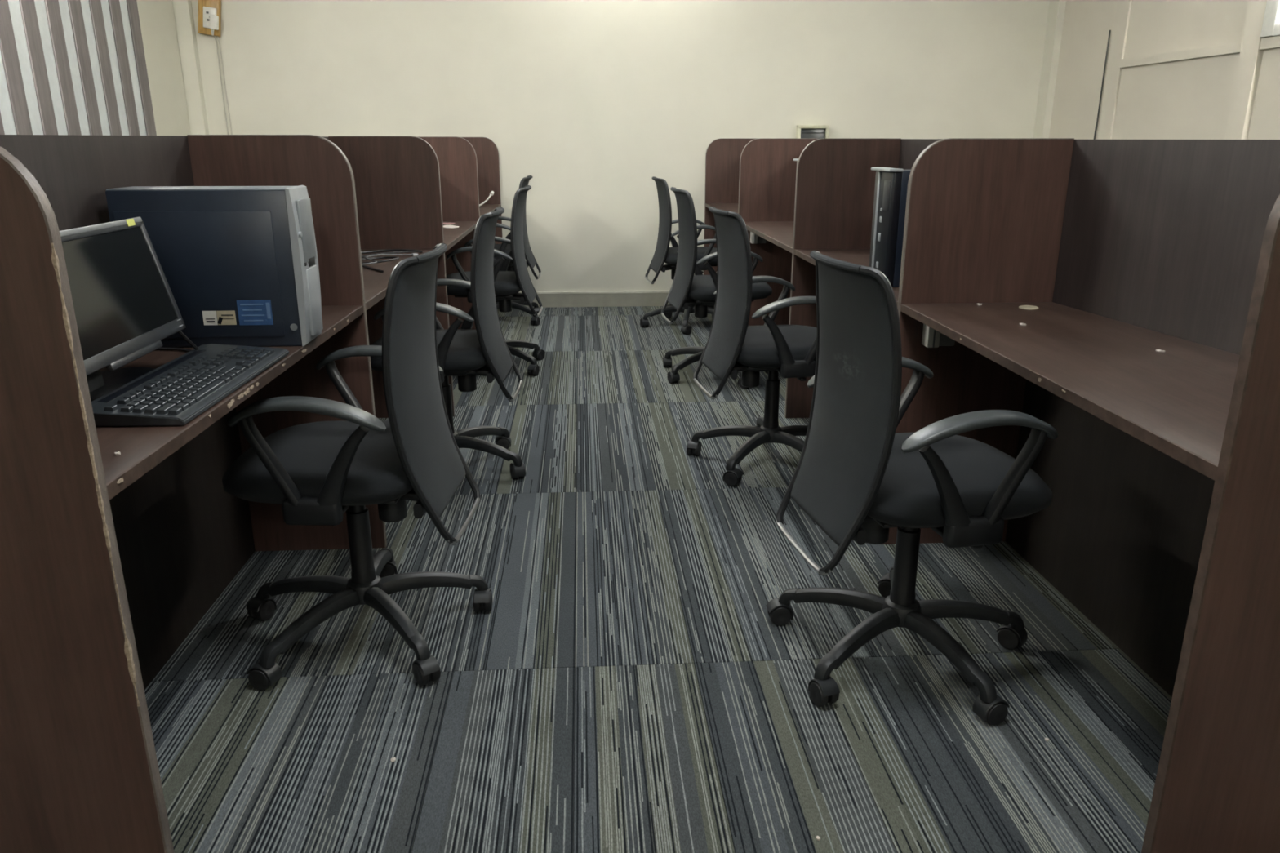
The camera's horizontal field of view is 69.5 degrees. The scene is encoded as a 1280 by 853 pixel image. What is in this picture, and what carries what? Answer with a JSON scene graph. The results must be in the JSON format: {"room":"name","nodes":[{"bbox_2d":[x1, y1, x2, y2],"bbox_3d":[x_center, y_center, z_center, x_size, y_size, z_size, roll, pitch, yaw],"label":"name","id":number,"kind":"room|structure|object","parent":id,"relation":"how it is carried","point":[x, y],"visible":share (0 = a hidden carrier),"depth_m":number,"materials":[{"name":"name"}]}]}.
{"room":"computer lab","nodes":[
{"label":"computer lab","id":0,"kind":"room"},
{"bbox_2d":[136,0,191,136],"bbox_3d":[-2.849,-0.807,2.008,0.100,2.757,9.060,-1,17,-3],"label":"wall","id":1,"kind":"structure","parent":0,"point":[157,18],"depth_m":5.92,"materials":[{"name":"beige paint"}]},
{"bbox_2d":[0,0,156,135],"bbox_3d":[-2.917,-1.284,4.028,0.022,2.215,3.660,-1,17,-3],"label":"vertical blinds","id":2,"kind":"object","parent":1,"relation":"attached to","point":[68,67],"visible":0.23,"depth_m":4.83,"materials":[{"name":"white fabric"}]},
{"bbox_2d":[191,0,1049,307],"bbox_3d":[-0.084,-2.226,6.552,6.210,2.757,0.100,-1,17,-3],"label":"wall","id":3,"kind":"structure","parent":0,"point":[593,101],"depth_m":6.45,"materials":[{"name":"beige paint"}]},
{"bbox_2d":[172,0,208,134],"bbox_3d":[-3.028,-2.148,6.301,0.100,2.757,0.060,-1,17,-3],"label":"trim","id":4,"kind":"structure","parent":3,"relation":"attached to","point":[183,10],"depth_m":6.19,"materials":[{"name":"beige paint"}]},
{"bbox_2d":[198,0,221,36],"bbox_3d":[-2.861,-2.745,6.107,0.172,0.295,0.095,-1,17,-3],"label":"board","id":5,"kind":"object","parent":3,"relation":"attached to","point":[209,11],"visible":1,"depth_m":6.11,"materials":[{"name":"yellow wood"}]},
{"bbox_2d":[213,35,228,134],"bbox_3d":[-2.849,-1.830,6.423,0.012,1.664,0.037,-1,17,-3],"label":"cable","id":6,"kind":"object","parent":5,"relation":"hanging from","point":[213,36],"visible":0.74,"depth_m":6.28,"materials":[{"name":"white plastic"}]},
{"bbox_2d":[216,35,232,134],"bbox_3d":[-2.829,-1.831,6.424,0.011,1.664,0.038,3,18,10],"label":"cable","id":7,"kind":"object","parent":5,"relation":"hanging from","point":[216,36],"visible":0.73,"depth_m":6.28,"materials":[{"name":"white plastic"}]},
{"bbox_2d":[518,290,669,307],"bbox_3d":[-0.056,-0.955,6.889,5.860,0.114,0.018,-1,17,-3],"label":"baseboard","id":8,"kind":"structure","parent":3,"relation":"attached to","point":[630,298],"depth_m":6.87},
{"bbox_2d":[795,124,829,138],"bbox_3d":[1.233,-1.996,6.626,0.226,0.321,0.060,-1,17,-3],"label":"wall box","id":9,"kind":"object","parent":3,"relation":"attached to","point":[802,131],"visible":0.41,"depth_m":6.58,"materials":[{"name":"beige plastic"}]},
{"bbox_2d":[144,306,1172,852],"bbox_3d":[0.200,0.503,2.616,6.210,0.120,9.260,-1,17,-3],"label":"floor","id":10,"kind":"structure","parent":0,"point":[628,683],"depth_m":2.15,"materials":[{"name":"carpet"}]},
{"bbox_2d":[0,134,386,852],"bbox_3d":[-0.960,0.012,1.959,0.448,1.209,1.467,-1,17,-3],"label":"workstation","id":11,"kind":"object","parent":10,"relation":"on","point":[109,562],"visible":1,"depth_m":1.37,"materials":[{"name":"brown laminate"}]},
{"bbox_2d":[114,451,120,455],"bbox_3d":[-0.778,0.040,1.374,0.008,0.004,0.010,-6,18,-20],"label":"paper scrap","id":12,"kind":"object","parent":11,"relation":"on","point":[118,453],"visible":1,"depth_m":1.37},
{"bbox_2d":[59,217,186,401],"bbox_3d":[-0.998,-0.202,1.646,0.196,0.304,0.440,-1,17,-3],"label":"monitor","id":13,"kind":"object","parent":11,"relation":"on","point":[125,304],"visible":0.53,"depth_m":1.67,"materials":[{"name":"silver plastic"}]},
{"bbox_2d":[155,330,199,351],"bbox_3d":[-0.997,-0.197,1.984,0.077,0.092,0.220,-15,23,-40],"label":"monitor stand","id":14,"kind":"object","parent":11,"relation":"on","point":[180,332],"visible":0.51,"depth_m":1.94,"materials":[{"name":"black plastic"}]},
{"bbox_2d":[91,343,288,426],"bbox_3d":[-0.846,-0.091,1.751,0.185,0.030,0.525,-1,17,-2],"label":"keyboard","id":15,"kind":"object","parent":11,"relation":"on","point":[176,392],"visible":0.99,"depth_m":1.66,"materials":[{"name":"plastic"}]},
{"bbox_2d":[105,185,323,347],"bbox_3d":[-0.947,-0.363,2.088,0.398,0.348,0.136,-1,17,-3],"label":"computer tower","id":16,"kind":"object","parent":11,"relation":"on","point":[239,264],"visible":0.94,"depth_m":2.02,"materials":[{"name":"blue metal"}]},
{"bbox_2d":[240,302,271,321],"bbox_3d":[-0.857,-0.255,2.057,0.064,0.042,0.001,-1,17,-3],"label":"sticker","id":17,"kind":"object","parent":16,"relation":"attached to","point":[249,312],"depth_m":2.06,"materials":[{"name":"blue paper"}]},
{"bbox_2d":[186,136,454,417],"bbox_3d":[-1.031,-0.415,3.326,0.468,1.209,1.400,-1,17,-3],"label":"workstation","id":18,"kind":"object","parent":10,"relation":"on","point":[397,179],"visible":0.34,"depth_m":3.86,"materials":[{"name":"brown laminate"}]},
{"bbox_2d":[361,256,399,272],"bbox_3d":[-0.998,-0.599,3.403,0.178,0.029,0.369,-1,17,-3],"label":"cable","id":19,"kind":"object","parent":18,"relation":"on","point":[392,258],"visible":0.71,"depth_m":3.44,"materials":[{"name":"grey plastic"}]},
{"bbox_2d":[362,253,417,265],"bbox_3d":[-0.944,-0.629,3.480,0.119,0.037,0.501,6,18,20],"label":"cable","id":20,"kind":"object","parent":18,"relation":"on","point":[411,254],"visible":0.77,"depth_m":3.51,"materials":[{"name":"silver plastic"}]},
{"bbox_2d":[360,248,422,257],"bbox_3d":[-1.098,-0.675,3.641,0.218,0.027,0.527,9,20,28],"label":"cable","id":21,"kind":"object","parent":18,"relation":"on","point":[403,251],"visible":0.71,"depth_m":3.75,"materials":[{"name":"grey plastic"}]},
{"bbox_2d":[222,243,492,689],"bbox_3d":[-0.706,0.054,2.235,0.644,0.963,0.621,1,17,2],"label":"office chair","id":22,"kind":"object","parent":10,"relation":"on","point":[321,471],"visible":1,"depth_m":2.10,"materials":[{"name":"black fabric"}]},
{"bbox_2d":[245,595,276,612],"bbox_3d":[-0.988,0.467,2.404,0.042,0.058,0.064,8,19,24],"label":"caster wheel","id":23,"kind":"object","parent":22,"relation":"attached to","point":[257,603],"depth_m":2.39,"materials":[{"name":"black plastic"}]},
{"bbox_2d":[246,660,281,685],"bbox_3d":[-0.859,0.560,2.107,0.064,0.058,0.042,4,18,14],"label":"caster wheel","id":24,"kind":"object","parent":22,"relation":"attached to","point":[264,673],"depth_m":2.09,"materials":[{"name":"black plastic"}]},
{"bbox_2d":[387,560,396,573],"bbox_3d":[-0.727,0.398,2.628,0.064,0.058,0.042,-6,18,-17],"label":"caster wheel","id":25,"kind":"object","parent":22,"relation":"attached to","point":[392,567],"depth_m":2.61,"materials":[{"name":"black plastic"}]},
{"bbox_2d":[412,654,439,681],"bbox_3d":[-0.493,0.555,2.123,0.042,0.058,0.064,-14,22,-37],"label":"caster wheel","id":26,"kind":"object","parent":22,"relation":"attached to","point":[425,668],"depth_m":2.11,"materials":[{"name":"black plastic"}]},
{"bbox_2d":[473,588,491,609],"bbox_3d":[-0.417,0.454,2.446,0.042,0.058,0.064,-1,17,-3],"label":"caster wheel","id":27,"kind":"object","parent":22,"relation":"attached to","point":[482,597],"depth_m":2.42,"materials":[{"name":"black plastic"}]},
{"bbox_2d":[390,756,395,762],"bbox_3d":[-0.499,0.673,1.863,0.010,0.004,0.012,-6,18,-20],"label":"paper scrap","id":28,"kind":"object","parent":10,"relation":"on","point":[393,759],"visible":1,"depth_m":1.86,"materials":[{"name":"white paper"}]},
{"bbox_2d":[370,207,525,479],"bbox_3d":[-0.729,-0.291,3.340,0.620,0.963,0.601,0,17,0],"label":"office chair","id":29,"kind":"object","parent":10,"relation":"on","point":[464,353],"visible":0.63,"depth_m":3.25,"materials":[{"name":"black plastic"}]},
{"bbox_2d":[494,435,511,447],"bbox_3d":[-0.551,0.058,3.715,0.064,0.058,0.042,-1,17,-5],"label":"caster wheel","id":30,"kind":"object","parent":29,"relation":"attached to","point":[502,441],"depth_m":3.69,"materials":[{"name":"black plastic"}]},
{"bbox_2d":[509,462,525,477],"bbox_3d":[-0.451,0.155,3.403,0.042,0.058,0.064,-8,19,-24],"label":"caster wheel","id":31,"kind":"object","parent":29,"relation":"attached to","point":[517,468],"depth_m":3.38,"materials":[{"name":"black plastic"}]},
{"bbox_2d":[418,137,479,329],"bbox_3d":[-1.107,-0.830,4.653,0.468,1.209,1.385,-1,17,-3],"label":"workstation","id":32,"kind":"object","parent":10,"relation":"on","point":[456,157],"visible":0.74,"depth_m":5.20,"materials":[{"name":"brown laminate"}]},
{"bbox_2d":[443,225,459,228],"bbox_3d":[-1.007,-1.064,4.910,0.090,0.004,0.204,-5,18,-14],"label":"paper scrap","id":33,"kind":"object","parent":32,"relation":"on","point":[444,226],"visible":0.87,"depth_m":4.86,"materials":[{"name":"white paper"}]},
{"bbox_2d":[461,137,502,268],"bbox_3d":[-1.189,-1.247,5.988,0.468,1.209,1.418,-1,17,-3],"label":"workstation","id":34,"kind":"object","parent":10,"relation":"on","point":[486,151],"visible":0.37,"depth_m":6.54,"materials":[{"name":"brown laminate"}]},
{"bbox_2d":[479,191,493,206],"bbox_3d":[-1.144,-1.537,6.272,0.096,0.101,0.552,10,20,29],"label":"cable","id":35,"kind":"object","parent":34,"relation":"on","point":[491,193],"visible":0.46,"depth_m":6.43,"materials":[{"name":"white plastic"}]},
{"bbox_2d":[446,185,545,376],"bbox_3d":[-0.844,-0.781,4.904,0.622,0.959,0.660,0,17,-1],"label":"office chair","id":36,"kind":"object","parent":10,"relation":"on","point":[507,284],"visible":0.62,"depth_m":4.78,"materials":[{"name":"black plastic"}]},
{"bbox_2d":[527,364,539,374],"bbox_3d":[-0.564,-0.306,4.880,0.042,0.058,0.064,6,18,20],"label":"caster wheel","id":37,"kind":"object","parent":36,"relation":"attached to","point":[532,369],"depth_m":4.86,"materials":[{"name":"black plastic"}]},
{"bbox_2d":[532,349,545,358],"bbox_3d":[-0.575,-0.416,5.232,0.042,0.058,0.064,13,21,35],"label":"caster wheel","id":38,"kind":"object","parent":36,"relation":"attached to","point":[537,353],"depth_m":5.21,"materials":[{"name":"black plastic"}]},
{"bbox_2d":[493,175,541,325],"bbox_3d":[-0.965,-1.183,6.197,0.616,0.963,0.621,3,18,9],"label":"office chair","id":39,"kind":"object","parent":10,"relation":"on","point":[531,261],"visible":0.34,"depth_m":6.16,"materials":[{"name":"black fabric"}]},
{"bbox_2d":[530,316,540,324],"bbox_3d":[-0.703,-0.715,6.190,0.042,0.058,0.064,6,18,18],"label":"caster wheel","id":40,"kind":"object","parent":39,"relation":"attached to","point":[534,321],"depth_m":6.17,"materials":[{"name":"black plastic"}]},
{"bbox_2d":[533,306,539,311],"bbox_3d":[-0.731,-0.819,6.522,0.042,0.058,0.064,-4,18,-13],"label":"hood","id":41,"kind":"object","parent":39,"relation":"attached to","point":[536,308],"depth_m":6.50,"materials":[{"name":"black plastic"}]},
{"bbox_2d":[640,177,717,334],"bbox_3d":[0.303,-1.135,6.039,0.604,0.959,0.619,-2,18,-8],"label":"office chair","id":42,"kind":"object","parent":10,"relation":"on","point":[663,254],"visible":0.57,"depth_m":5.90,"materials":[{"name":"black fabric"}]},
{"bbox_2d":[640,318,648,325],"bbox_3d":[0.030,-0.699,6.138,0.042,0.058,0.064,-6,18,-18],"label":"caster wheel","id":43,"kind":"object","parent":42,"relation":"attached to","point":[643,322],"depth_m":6.12,"materials":[{"name":"black plastic"}]},
{"bbox_2d":[680,324,691,333],"bbox_3d":[0.296,-0.626,5.905,0.064,0.058,0.042,-14,22,-38],"label":"caster wheel","id":44,"kind":"object","parent":42,"relation":"attached to","point":[685,328],"depth_m":5.89,"materials":[{"name":"black plastic"}]},
{"bbox_2d":[661,186,772,388],"bbox_3d":[0.427,-0.739,4.774,0.634,0.963,0.674,-3,18,-8],"label":"office chair","id":45,"kind":"object","parent":10,"relation":"on","point":[700,289],"visible":0.6,"depth_m":4.63,"materials":[{"name":"black plastic"}]},
{"bbox_2d":[662,355,671,365],"bbox_3d":[0.151,-0.364,5.065,0.042,0.058,0.064,-2,17,-5],"label":"caster wheel","id":46,"kind":"object","parent":45,"relation":"attached to","point":[667,360],"depth_m":5.04,"materials":[{"name":"black plastic"}]},
{"bbox_2d":[666,371,679,382],"bbox_3d":[0.172,-0.259,4.730,0.042,0.058,0.064,-8,19,-25],"label":"caster wheel","id":47,"kind":"object","parent":45,"relation":"attached to","point":[673,376],"depth_m":4.71,"materials":[{"name":"black plastic"}]},
{"bbox_2d":[702,138,755,275],"bbox_3d":[0.735,-1.259,6.042,0.447,1.200,1.548,-1,17,-3],"label":"workstation","id":48,"kind":"object","parent":10,"relation":"on","point":[722,157],"visible":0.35,"depth_m":6.64,"materials":[{"name":"brown laminate"}]},
{"bbox_2d":[686,206,817,486],"bbox_3d":[0.517,-0.324,3.442,0.633,0.959,0.636,-3,18,-10],"label":"office chair","id":49,"kind":"object","parent":10,"relation":"on","point":[733,346],"visible":0.81,"depth_m":3.32,"materials":[{"name":"black fabric"}]},
{"bbox_2d":[686,440,701,453],"bbox_3d":[0.214,0.079,3.649,0.042,0.058,0.064,6,18,20],"label":"caster wheel","id":50,"kind":"object","parent":49,"relation":"attached to","point":[694,446],"depth_m":3.63,"materials":[{"name":"black plastic"}]},
{"bbox_2d":[722,467,742,480],"bbox_3d":[0.336,0.177,3.335,0.064,0.058,0.042,10,20,29],"label":"caster wheel","id":51,"kind":"object","parent":49,"relation":"attached to","point":[732,473],"depth_m":3.32,"materials":[{"name":"black plastic"}]},
{"bbox_2d":[737,138,901,325],"bbox_3d":[0.827,-0.825,4.652,0.455,1.200,1.370,-1,17,-3],"label":"workstation","id":52,"kind":"object","parent":10,"relation":"on","point":[767,166],"visible":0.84,"depth_m":5.18,"materials":[{"name":"brown laminate"}]},
{"bbox_2d":[750,231,766,244],"bbox_3d":[0.673,-1.077,5.234,0.088,0.075,0.050,-1,17,-3],"label":"power socket","id":53,"kind":"object","parent":52,"relation":"attached to","point":[754,239],"visible":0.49,"depth_m":5.22,"materials":[{"name":"white plastic"}]},
{"bbox_2d":[793,158,798,222],"bbox_3d":[0.892,-1.031,4.203,0.373,0.362,0.165,-2,17,-5],"label":"computer tower","id":54,"kind":"object","parent":52,"relation":"on","point":[794,159],"visible":0.08,"depth_m":4.20,"materials":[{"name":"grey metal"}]},
{"bbox_2d":[766,250,1057,724],"bbox_3d":[0.648,0.092,2.111,0.608,0.959,0.631,-3,18,-11],"label":"office chair","id":55,"kind":"object","parent":10,"relation":"on","point":[858,478],"visible":1,"depth_m":1.97,"materials":[{"name":"black fabric"}]},
{"bbox_2d":[766,597,793,619],"bbox_3d":[0.362,0.473,2.385,0.064,0.058,0.042,-2,17,-5],"label":"caster wheel","id":56,"kind":"object","parent":55,"relation":"attached to","point":[779,608],"depth_m":2.37,"materials":[{"name":"black plastic"}]},
{"bbox_2d":[808,675,839,702],"bbox_3d":[0.408,0.580,2.044,0.042,0.058,0.064,-7,19,-22],"label":"caster wheel","id":57,"kind":"object","parent":55,"relation":"attached to","point":[822,689],"depth_m":2.03,"materials":[{"name":"black plastic"}]},
{"bbox_2d":[876,573,890,583],"bbox_3d":[0.686,0.430,2.523,0.064,0.058,0.042,10,20,30],"label":"caster wheel","id":58,"kind":"object","parent":55,"relation":"attached to","point":[886,579],"depth_m":2.51,"materials":[{"name":"black plastic"}]},
{"bbox_2d":[972,694,1009,721],"bbox_3d":[0.755,0.599,1.982,0.064,0.058,0.042,-7,19,-20],"label":"caster wheel","id":59,"kind":"object","parent":55,"relation":"attached to","point":[989,708],"depth_m":1.96,"materials":[{"name":"black plastic"}]},
{"bbox_2d":[995,623,1027,647],"bbox_3d":[0.917,0.509,2.272,0.064,0.058,0.042,16,23,41],"label":"caster wheel","id":60,"kind":"object","parent":55,"relation":"attached to","point":[1010,635],"depth_m":2.25,"materials":[{"name":"black plastic"}]},
{"bbox_2d":[784,138,1074,417],"bbox_3d":[0.929,-0.419,3.355,0.470,1.200,1.355,-1,17,-3],"label":"workstation","id":61,"kind":"object","parent":10,"relation":"on","point":[835,180],"visible":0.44,"depth_m":3.87,"materials":[{"name":"brown laminate"}]},
{"bbox_2d":[868,167,911,287],"bbox_3d":[0.934,-0.640,2.951,0.373,0.362,0.165,-2,17,-6],"label":"computer tower","id":62,"kind":"object","parent":61,"relation":"on","point":[891,188],"visible":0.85,"depth_m":2.88,"materials":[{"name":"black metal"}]},
{"bbox_2d":[880,138,1279,852],"bbox_3d":[1.092,-0.009,2.039,0.615,1.200,1.416,-1,17,-3],"label":"workstation","id":63,"kind":"object","parent":10,"relation":"on","point":[1160,525],"visible":0.98,"depth_m":2.12,"materials":[{"name":"brown laminate"}]},
{"bbox_2d":[921,324,955,347],"bbox_3d":[0.860,-0.267,2.639,0.088,0.075,0.050,-1,17,-3],"label":"power socket","id":64,"kind":"object","parent":63,"relation":"attached to","point":[931,338],"visible":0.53,"depth_m":2.63,"materials":[{"name":"white plastic"}]},
{"bbox_2d":[1018,305,1039,310],"bbox_3d":[1.079,-0.331,2.560,0.052,0.004,0.052,-1,17,-3],"label":"cable grommet","id":65,"kind":"object","parent":63,"relation":"on","point":[1023,307],"visible":1,"depth_m":2.55,"materials":[{"name":"beige plastic"}]},
{"bbox_2d":[1048,0,1279,139],"bbox_3d":[3.249,-0.920,2.370,0.100,2.757,9.060,-1,17,-3],"label":"wall","id":66,"kind":"structure","parent":0,"point":[1191,99],"depth_m":5.31,"materials":[{"name":"beige paint"}]},
{"bbox_2d":[1032,0,1066,138],"bbox_3d":[2.898,-2.246,6.614,0.050,2.757,0.140,-1,17,-3],"label":"trim","id":67,"kind":"structure","parent":66,"relation":"attached to","point":[1056,10],"depth_m":6.50,"materials":[{"name":"beige paint"}]},
{"bbox_2d":[1093,30,1111,139],"bbox_3d":[2.957,-1.802,6.020,0.009,1.450,0.015,-1,17,-3],"label":"cable","id":68,"kind":"object","parent":66,"relation":"attached to","point":[1095,128],"visible":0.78,"depth_m":5.90,"materials":[{"name":"plastic"}]},
{"bbox_2d":[1097,0,1132,139],"bbox_3d":[2.967,-2.060,5.816,0.012,2.635,0.140,-1,17,-3],"label":"trim","id":69,"kind":"structure","parent":66,"relation":"attached to","point":[1122,17],"depth_m":5.75,"materials":[{"name":"beige paint"}]},
{"bbox_2d":[1118,41,1241,67],"bbox_3d":[3.000,-2.072,5.158,0.024,0.050,1.110,-1,17,-3],"label":"trim","id":70,"kind":"structure","parent":66,"relation":"attached to","point":[1234,47],"depth_m":5.08,"materials":[{"name":"beige paint"}]},
{"bbox_2d":[1224,0,1266,139],"bbox_3d":[3.036,-1.690,4.630,0.030,2.635,0.130,-1,17,-3],"label":"trim","id":71,"kind":"structure","parent":66,"relation":"attached to","point":[1251,56],"depth_m":4.59,"materials":[{"name":"beige paint"}]},
{"bbox_2d":[1259,35,1279,49],"bbox_3d":[3.093,-1.629,3.739,0.024,0.050,1.610,-1,17,-3],"label":"trim","id":72,"kind":"structure","parent":66,"relation":"attached to","point":[1272,42],"depth_m":4.44,"materials":[{"name":"beige paint"}]},
{"bbox_2d":[1260,0,1279,37],"bbox_3d":[3.087,-2.076,3.599,0.036,0.883,1.600,-1,17,-3],"label":"window","id":73,"kind":"structure","parent":66,"relation":"in","point":[1271,23],"depth_m":4.41,"materials":[{"name":"grey"}]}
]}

